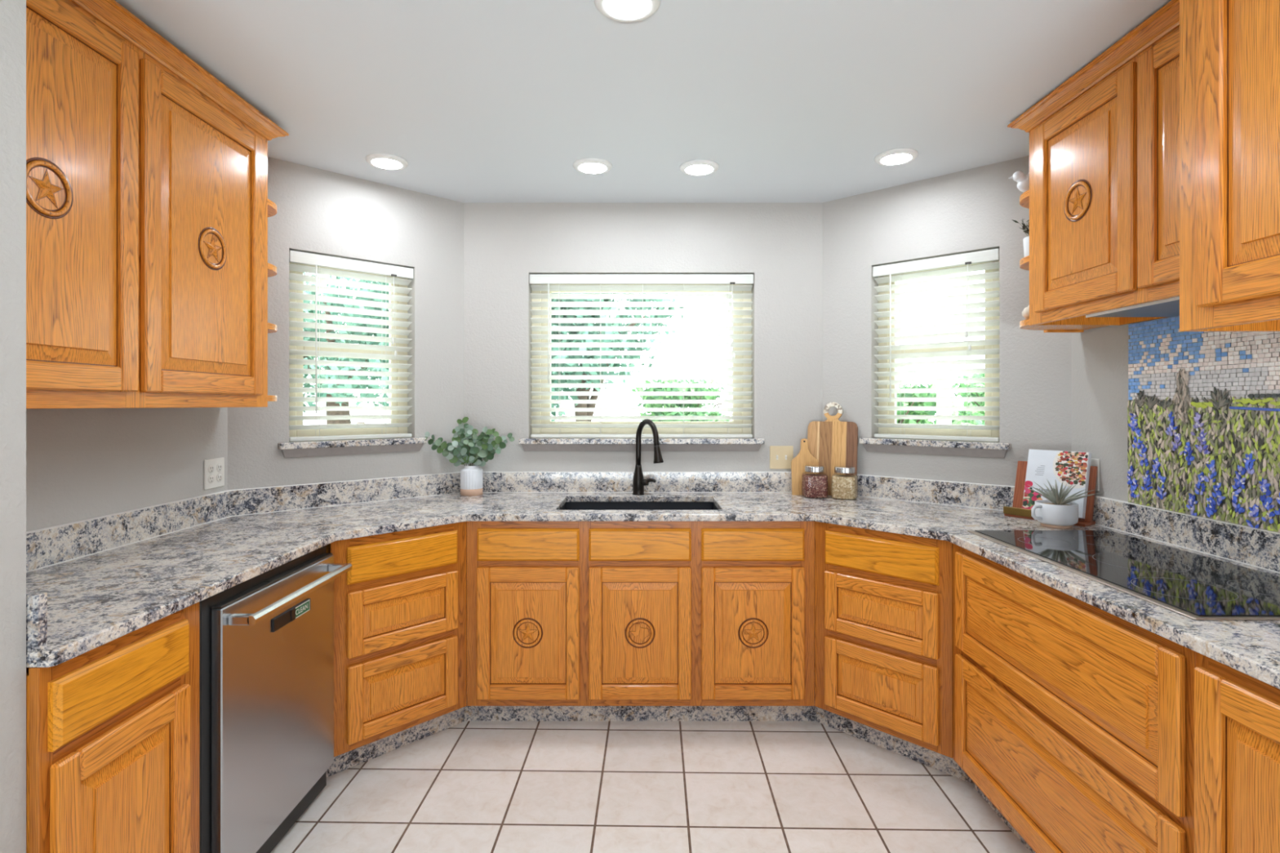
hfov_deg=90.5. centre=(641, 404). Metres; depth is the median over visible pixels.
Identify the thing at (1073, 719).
base cabinet
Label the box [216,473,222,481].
socket
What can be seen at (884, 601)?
base cabinet
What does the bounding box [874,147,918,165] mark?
recessed light
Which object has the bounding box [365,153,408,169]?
recessed light
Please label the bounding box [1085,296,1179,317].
range hood
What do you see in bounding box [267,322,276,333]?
shelf
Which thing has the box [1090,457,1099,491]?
wall plate
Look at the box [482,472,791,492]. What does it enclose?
backsplash
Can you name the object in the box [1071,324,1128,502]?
wall
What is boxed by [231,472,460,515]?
backsplash
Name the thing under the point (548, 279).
window blind
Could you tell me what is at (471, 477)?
vase
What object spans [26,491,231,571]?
backsplash
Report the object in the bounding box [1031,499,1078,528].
planter
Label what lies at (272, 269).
shelf
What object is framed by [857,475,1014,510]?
backsplash
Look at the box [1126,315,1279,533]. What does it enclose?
mural
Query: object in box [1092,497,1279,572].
backsplash
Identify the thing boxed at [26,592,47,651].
backsplash
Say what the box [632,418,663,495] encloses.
faucet
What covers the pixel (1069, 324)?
shelf
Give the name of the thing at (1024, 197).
shelf
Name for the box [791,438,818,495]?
cutting board
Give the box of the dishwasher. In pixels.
[199,545,351,852]
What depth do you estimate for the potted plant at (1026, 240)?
2.41 m
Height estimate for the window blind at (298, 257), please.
0.831 m
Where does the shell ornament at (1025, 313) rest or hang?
on the upper cabinet at (1102, 198)
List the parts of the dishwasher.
handle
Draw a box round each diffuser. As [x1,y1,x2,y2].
[372,158,401,168]
[578,163,606,173]
[604,0,650,18]
[685,164,712,174]
[880,153,911,164]
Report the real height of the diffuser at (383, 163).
0.001 m
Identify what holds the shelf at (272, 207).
attached to the upper cabinet at (148, 207)
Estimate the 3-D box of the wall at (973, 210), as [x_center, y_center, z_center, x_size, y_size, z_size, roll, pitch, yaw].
[1.391,0.160,2.992,1.184,2.420,0.140,0,0,42]
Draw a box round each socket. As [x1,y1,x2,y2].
[208,464,213,473]
[208,475,213,483]
[216,463,222,471]
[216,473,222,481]
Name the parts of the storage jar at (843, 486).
lid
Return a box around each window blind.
[288,250,413,441]
[529,274,753,437]
[872,248,999,441]
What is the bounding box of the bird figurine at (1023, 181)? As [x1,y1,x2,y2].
[1008,170,1029,192]
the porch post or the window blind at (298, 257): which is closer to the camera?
the window blind at (298, 257)
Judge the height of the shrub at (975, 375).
2.300 m
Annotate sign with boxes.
[271,598,311,632]
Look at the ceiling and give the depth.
2.09 m
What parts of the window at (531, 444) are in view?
sill, sash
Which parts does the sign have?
sign panel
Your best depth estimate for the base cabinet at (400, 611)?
2.44 m
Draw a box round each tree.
[303,271,322,384]
[303,275,389,424]
[551,298,685,421]
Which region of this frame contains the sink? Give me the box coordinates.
[560,502,718,510]
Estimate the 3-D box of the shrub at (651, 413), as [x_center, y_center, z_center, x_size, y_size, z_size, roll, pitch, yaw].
[0.738,0.552,10.359,1.808,2.142,1.842,0,0,25]
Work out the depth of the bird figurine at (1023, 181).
2.42 m
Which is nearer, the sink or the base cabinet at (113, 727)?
the base cabinet at (113, 727)
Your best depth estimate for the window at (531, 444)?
3.39 m
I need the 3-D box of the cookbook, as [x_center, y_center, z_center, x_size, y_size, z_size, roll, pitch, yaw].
[1.634,0.309,2.502,0.086,0.250,0.215,0,0,-34]
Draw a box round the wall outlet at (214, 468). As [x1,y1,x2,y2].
[204,457,224,489]
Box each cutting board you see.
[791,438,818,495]
[807,402,857,495]
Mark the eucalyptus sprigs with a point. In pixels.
(472, 448)
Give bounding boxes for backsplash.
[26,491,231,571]
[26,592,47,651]
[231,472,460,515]
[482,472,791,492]
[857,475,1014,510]
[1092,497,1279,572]
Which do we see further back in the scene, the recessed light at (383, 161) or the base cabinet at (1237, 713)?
the recessed light at (383, 161)
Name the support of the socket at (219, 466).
attached to the wall outlet at (214, 468)
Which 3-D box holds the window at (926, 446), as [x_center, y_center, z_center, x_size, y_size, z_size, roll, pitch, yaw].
[1.375,-0.228,2.976,0.654,0.919,0.175,0,0,42]
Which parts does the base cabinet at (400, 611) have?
drawer, drawer, drawer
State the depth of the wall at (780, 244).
3.30 m
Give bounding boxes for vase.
[460,464,483,496]
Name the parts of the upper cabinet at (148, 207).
door, crown molding, door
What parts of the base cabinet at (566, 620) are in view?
drawer, door, drawer, door, drawer, door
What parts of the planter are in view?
handle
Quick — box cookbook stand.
[1003,461,1097,527]
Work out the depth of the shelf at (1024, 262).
2.38 m
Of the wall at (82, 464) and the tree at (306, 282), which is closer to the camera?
the wall at (82, 464)
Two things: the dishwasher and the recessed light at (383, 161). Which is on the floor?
the dishwasher
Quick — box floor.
[270,720,1030,852]
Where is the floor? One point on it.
(467, 786)
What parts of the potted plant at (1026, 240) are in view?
pot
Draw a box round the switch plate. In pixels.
[769,445,793,469]
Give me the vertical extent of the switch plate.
0.120 m
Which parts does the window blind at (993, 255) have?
rail, pull cord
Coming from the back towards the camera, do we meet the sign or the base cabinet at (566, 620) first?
the base cabinet at (566, 620)
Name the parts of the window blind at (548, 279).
rail, pull cord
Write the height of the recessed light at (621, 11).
0.014 m
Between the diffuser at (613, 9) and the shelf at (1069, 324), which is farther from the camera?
the shelf at (1069, 324)
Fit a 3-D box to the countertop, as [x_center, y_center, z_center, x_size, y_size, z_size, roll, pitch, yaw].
[0.028,0.418,2.061,3.432,0.136,2.482,0,0,0]
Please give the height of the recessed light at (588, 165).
0.014 m
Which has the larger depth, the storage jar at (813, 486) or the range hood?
the storage jar at (813, 486)
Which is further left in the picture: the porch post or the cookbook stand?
the porch post
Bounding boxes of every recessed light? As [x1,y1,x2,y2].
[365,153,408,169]
[573,157,612,173]
[594,0,660,22]
[680,159,719,175]
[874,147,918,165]
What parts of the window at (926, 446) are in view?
pane, sill, sash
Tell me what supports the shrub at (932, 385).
on the ground
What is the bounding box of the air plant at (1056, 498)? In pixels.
[1026,479,1104,505]
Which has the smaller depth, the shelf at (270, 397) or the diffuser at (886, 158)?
the shelf at (270, 397)
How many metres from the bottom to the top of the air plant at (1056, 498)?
0.098 m
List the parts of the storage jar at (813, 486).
lid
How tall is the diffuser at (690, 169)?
0.001 m
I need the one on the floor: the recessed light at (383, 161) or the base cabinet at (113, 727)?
the base cabinet at (113, 727)
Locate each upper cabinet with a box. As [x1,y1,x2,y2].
[26,0,288,408]
[1007,0,1179,330]
[1179,0,1279,331]
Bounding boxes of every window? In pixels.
[277,262,426,457]
[518,284,764,451]
[859,260,1010,457]
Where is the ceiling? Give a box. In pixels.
[115,0,1171,202]
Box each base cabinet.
[26,602,199,852]
[325,521,466,777]
[464,521,817,720]
[814,521,972,783]
[953,543,1195,852]
[1194,652,1279,852]
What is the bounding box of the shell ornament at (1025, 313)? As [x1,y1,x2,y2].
[1022,305,1029,319]
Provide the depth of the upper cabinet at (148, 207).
1.71 m
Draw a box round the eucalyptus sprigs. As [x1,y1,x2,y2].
[424,417,514,466]
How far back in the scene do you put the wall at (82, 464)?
2.04 m
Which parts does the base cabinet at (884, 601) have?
drawer, drawer, drawer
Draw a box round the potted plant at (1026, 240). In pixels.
[1012,217,1029,257]
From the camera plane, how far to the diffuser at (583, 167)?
2.78 m
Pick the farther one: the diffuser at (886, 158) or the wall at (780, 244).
the wall at (780, 244)
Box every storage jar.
[801,465,827,497]
[831,466,857,499]
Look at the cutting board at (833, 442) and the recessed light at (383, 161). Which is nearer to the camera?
the recessed light at (383, 161)
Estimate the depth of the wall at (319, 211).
2.97 m
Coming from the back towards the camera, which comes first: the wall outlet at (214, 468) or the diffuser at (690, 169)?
the diffuser at (690, 169)
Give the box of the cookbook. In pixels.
[1022,448,1091,519]
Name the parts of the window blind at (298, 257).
ladder cord, rail, pull cord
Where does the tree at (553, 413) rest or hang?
on the ground
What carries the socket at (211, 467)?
attached to the wall outlet at (214, 468)
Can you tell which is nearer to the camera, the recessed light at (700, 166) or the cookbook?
the cookbook
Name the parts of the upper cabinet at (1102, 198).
door, crown molding, door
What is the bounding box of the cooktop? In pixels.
[967,530,1279,620]
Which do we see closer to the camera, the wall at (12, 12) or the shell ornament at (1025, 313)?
the wall at (12, 12)
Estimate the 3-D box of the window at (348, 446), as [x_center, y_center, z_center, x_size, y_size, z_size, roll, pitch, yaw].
[-1.353,-0.224,2.970,0.647,0.907,0.175,0,0,-43]
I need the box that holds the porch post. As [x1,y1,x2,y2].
[936,274,951,424]
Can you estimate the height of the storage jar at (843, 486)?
0.154 m
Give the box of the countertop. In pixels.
[26,471,1279,688]
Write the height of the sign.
0.038 m
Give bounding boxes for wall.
[0,0,26,852]
[26,407,227,531]
[227,156,463,489]
[463,202,822,471]
[822,155,1071,486]
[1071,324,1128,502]
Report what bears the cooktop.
in the countertop
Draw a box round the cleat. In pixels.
[1044,329,1084,333]
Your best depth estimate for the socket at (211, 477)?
2.48 m
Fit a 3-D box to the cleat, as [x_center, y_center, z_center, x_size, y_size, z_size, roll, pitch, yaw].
[1.671,-0.293,2.513,0.143,0.017,0.025,0,0,0]
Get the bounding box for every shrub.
[631,379,732,421]
[897,378,984,425]
[951,373,984,425]
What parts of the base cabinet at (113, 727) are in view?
drawer, door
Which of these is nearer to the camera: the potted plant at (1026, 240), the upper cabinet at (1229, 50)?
the upper cabinet at (1229, 50)
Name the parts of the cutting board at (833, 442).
ring handle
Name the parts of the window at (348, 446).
sash, sill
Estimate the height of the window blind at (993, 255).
0.843 m
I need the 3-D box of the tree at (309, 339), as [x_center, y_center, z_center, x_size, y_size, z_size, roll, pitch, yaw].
[-4.133,-0.081,8.613,3.476,3.415,3.756,0,0,0]
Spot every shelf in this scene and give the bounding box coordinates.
[267,199,276,217]
[267,262,276,277]
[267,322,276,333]
[267,395,276,401]
[1019,189,1029,208]
[1019,255,1029,270]
[1019,318,1106,330]
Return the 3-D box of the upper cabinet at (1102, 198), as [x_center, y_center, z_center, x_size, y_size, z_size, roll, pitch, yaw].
[1.554,-0.664,1.955,0.378,0.753,1.126,0,0,0]
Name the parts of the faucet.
spout, lever handle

